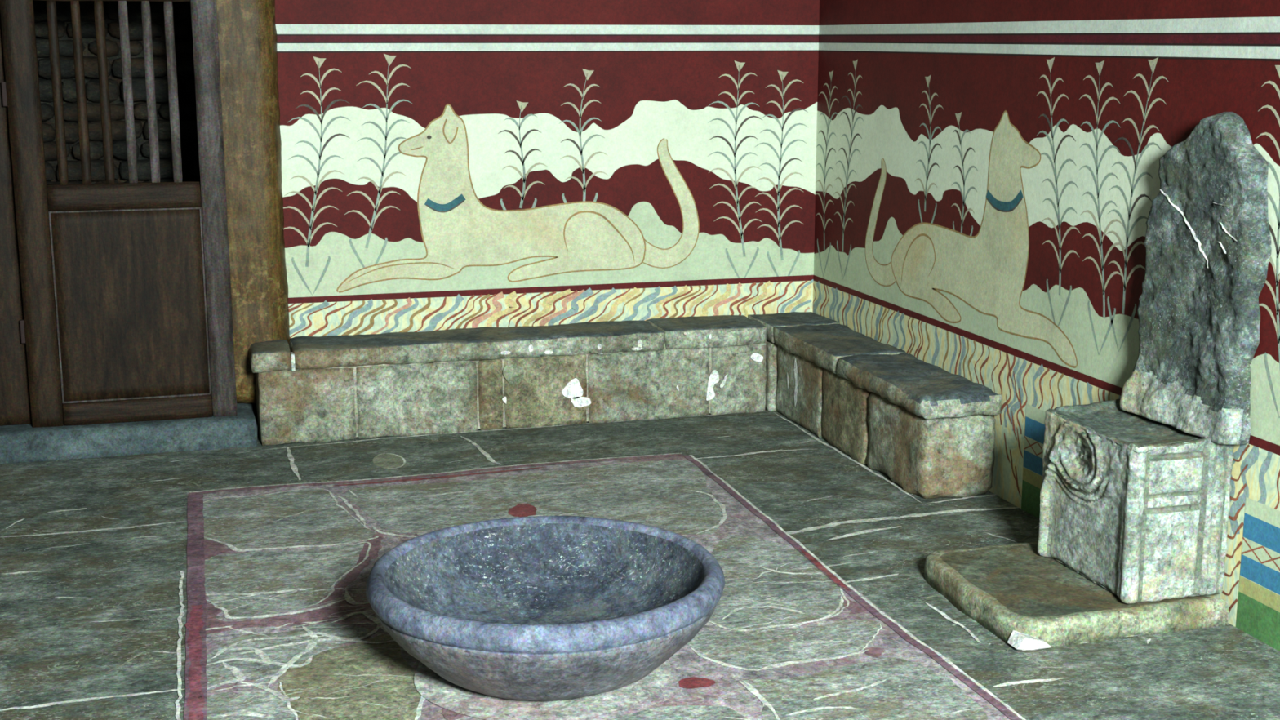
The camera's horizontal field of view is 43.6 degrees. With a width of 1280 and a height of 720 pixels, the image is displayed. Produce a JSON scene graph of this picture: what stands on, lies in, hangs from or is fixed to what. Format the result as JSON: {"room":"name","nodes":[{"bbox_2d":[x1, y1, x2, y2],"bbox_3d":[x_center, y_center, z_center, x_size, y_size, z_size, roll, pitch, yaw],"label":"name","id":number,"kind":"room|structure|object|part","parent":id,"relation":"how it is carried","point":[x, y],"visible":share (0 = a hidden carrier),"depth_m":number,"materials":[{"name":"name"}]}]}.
{"room":"historic interior","nodes":[
{"label":"historic interior","id":0,"kind":"room"},
{"bbox_2d":[33,0,209,359],"bbox_3d":[-2.635,-1.149,7.387,4.100,2.662,0.387,-3,12,-16],"label":"wall","id":1,"kind":"structure","parent":0,"point":[181,10],"depth_m":7.31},
{"bbox_2d":[0,403,257,463],"bbox_3d":[-2.610,0.221,6.772,1.869,0.144,1.383,-3,12,-16],"label":"door threshold","id":2,"kind":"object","parent":1,"relation":"attached to","point":[19,443],"depth_m":6.25,"materials":[{"name":"stone"}]},
{"bbox_2d":[275,0,819,337],"bbox_3d":[-0.355,-0.984,6.790,2.387,2.450,0.002,-3,12,-16],"label":"wall","id":3,"kind":"structure","parent":0,"point":[446,164],"depth_m":6.80,"materials":[{"name":"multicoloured paint"}]},
{"bbox_2d":[0,403,1279,719],"bbox_3d":[-0.952,1.005,3.107,6.157,0.004,12.000,-3,12,-16],"label":"floor","id":4,"kind":"structure","parent":0,"point":[228,584],"depth_m":4.79,"materials":[{"name":"stone"}]},
{"bbox_2d":[248,315,766,445],"bbox_3d":[-0.529,0.071,6.771,2.178,0.396,0.338,-3,12,-16],"label":"stone bench","id":5,"kind":"object","parent":4,"relation":"on","point":[327,388],"visible":1,"depth_m":6.63,"materials":[{"name":"stone"}]},
{"bbox_3d":[-1.496,-0.021,6.467,0.164,0.091,0.331,-3,12,-16],"label":"seat","id":6,"kind":"part","parent":5,"relation":"part of","materials":[{"name":"grey stone"}]},
{"bbox_3d":[-0.675,-0.068,6.702,1.549,0.095,0.333,-3,12,-16],"label":"seat","id":7,"kind":"part","parent":5,"relation":"part of","materials":[{"name":"grey stone"}]},
{"bbox_3d":[0.290,-0.125,6.979,0.468,0.095,0.326,-3,12,-16],"label":"seat","id":8,"kind":"part","parent":5,"relation":"part of","materials":[{"name":"grey stone"}]},
{"bbox_2d":[365,515,724,701],"bbox_3d":[-0.241,0.658,4.143,0.917,0.267,0.919,-3,12,-16],"label":"stone bowl","id":9,"kind":"object","parent":4,"relation":"on","point":[532,608],"visible":1,"depth_m":4.27,"materials":[{"name":"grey stone"}]},
{"bbox_2d":[747,311,1002,498],"bbox_3d":[0.878,0.143,6.426,0.324,0.402,1.794,-3,12,-16],"label":"stone bench","id":10,"kind":"object","parent":4,"relation":"on","point":[915,422],"visible":0.94,"depth_m":5.95,"materials":[{"name":"stone"}]},
{"bbox_3d":[0.677,-0.147,7.087,0.317,0.086,0.326,-3,12,-16],"label":"seat","id":11,"kind":"part","parent":10,"relation":"part of","materials":[{"name":"grey stone"}]},
{"bbox_3d":[0.815,-0.049,6.607,0.316,0.089,0.689,-3,12,-16],"label":"seat","id":12,"kind":"part","parent":10,"relation":"part of","materials":[{"name":"grey stone"}]},
{"bbox_3d":[1.019,0.088,5.919,0.323,0.096,0.781,-3,12,-16],"label":"seat","id":13,"kind":"part","parent":10,"relation":"part of","materials":[{"name":"grey stone"}]},
{"bbox_2d":[924,541,1226,649],"bbox_3d":[1.230,0.659,4.635,0.685,0.078,0.675,-3,12,-16],"label":"stone plinth","id":14,"kind":"object","parent":4,"relation":"on","point":[1025,599],"visible":0.85,"depth_m":4.43,"materials":[{"name":"stone"}]},
{"bbox_2d":[1037,111,1271,604],"bbox_3d":[1.413,-0.023,4.478,0.344,1.330,0.575,-3,12,-16],"label":"stone throne","id":15,"kind":"object","parent":14,"relation":"on","point":[1135,494],"visible":1,"depth_m":4.41,"materials":[{"name":"grey stone"}]},
{"bbox_2d":[813,0,1279,651],"bbox_3d":[1.548,-0.531,4.539,0.003,2.450,5.497,-3,12,-16],"label":"wall","id":16,"kind":"structure","parent":0,"point":[988,180],"depth_m":5.39,"materials":[{"name":"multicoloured paint"}]},
{"bbox_3d":[-3.214,-0.841,6.081,3.640,2.450,0.240,-3,12,-16],"label":"wall","id":17,"kind":"structure","parent":0,"visible":0},
{"bbox_2d":[0,13,31,426],"bbox_3d":[-2.542,-0.710,6.168,0.293,1.946,0.309,-3,12,-16],"label":"door","id":18,"kind":"structure","parent":17,"relation":"attached to","point":[15,396],"depth_m":6.14,"materials":[{"name":"brown wood"}]},
{"bbox_2d":[0,0,237,427],"bbox_3d":[-1.998,-0.678,6.142,0.791,1.877,0.047,-3,12,-16],"label":"door","id":19,"kind":"structure","parent":17,"relation":"in","point":[134,330],"depth_m":6.17,"materials":[{"name":"brown wood"}]},
{"bbox_3d":[-1.981,-1.473,5.987,0.563,0.257,0.047,-3,12,-16],"label":"rail","id":20,"kind":"part","parent":19,"relation":"part of","materials":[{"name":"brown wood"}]},
{"bbox_3d":[-1.981,-0.632,6.156,0.562,0.101,0.046,-3,12,-16],"label":"rail","id":21,"kind":"part","parent":19,"relation":"part of","materials":[{"name":"brown wood"}]},
{"bbox_3d":[-1.982,-0.216,6.242,0.563,0.751,0.029,-3,12,-16],"label":"panel","id":22,"kind":"part","parent":19,"relation":"part of","materials":[{"name":"brown wood"}]},
{"bbox_3d":[-1.981,0.197,6.322,0.562,0.091,0.046,-3,12,-16],"label":"rail","id":23,"kind":"part","parent":19,"relation":"part of","materials":[{"name":"brown wood"}]},
{"bbox_2d":[196,0,289,403],"bbox_3d":[-1.625,-0.781,6.524,0.334,1.944,0.326,-3,12,-16],"label":"trim","id":24,"kind":"structure","parent":17,"relation":"attached to","point":[247,37],"depth_m":6.40,"materials":[{"name":"brown wood"}]}
]}

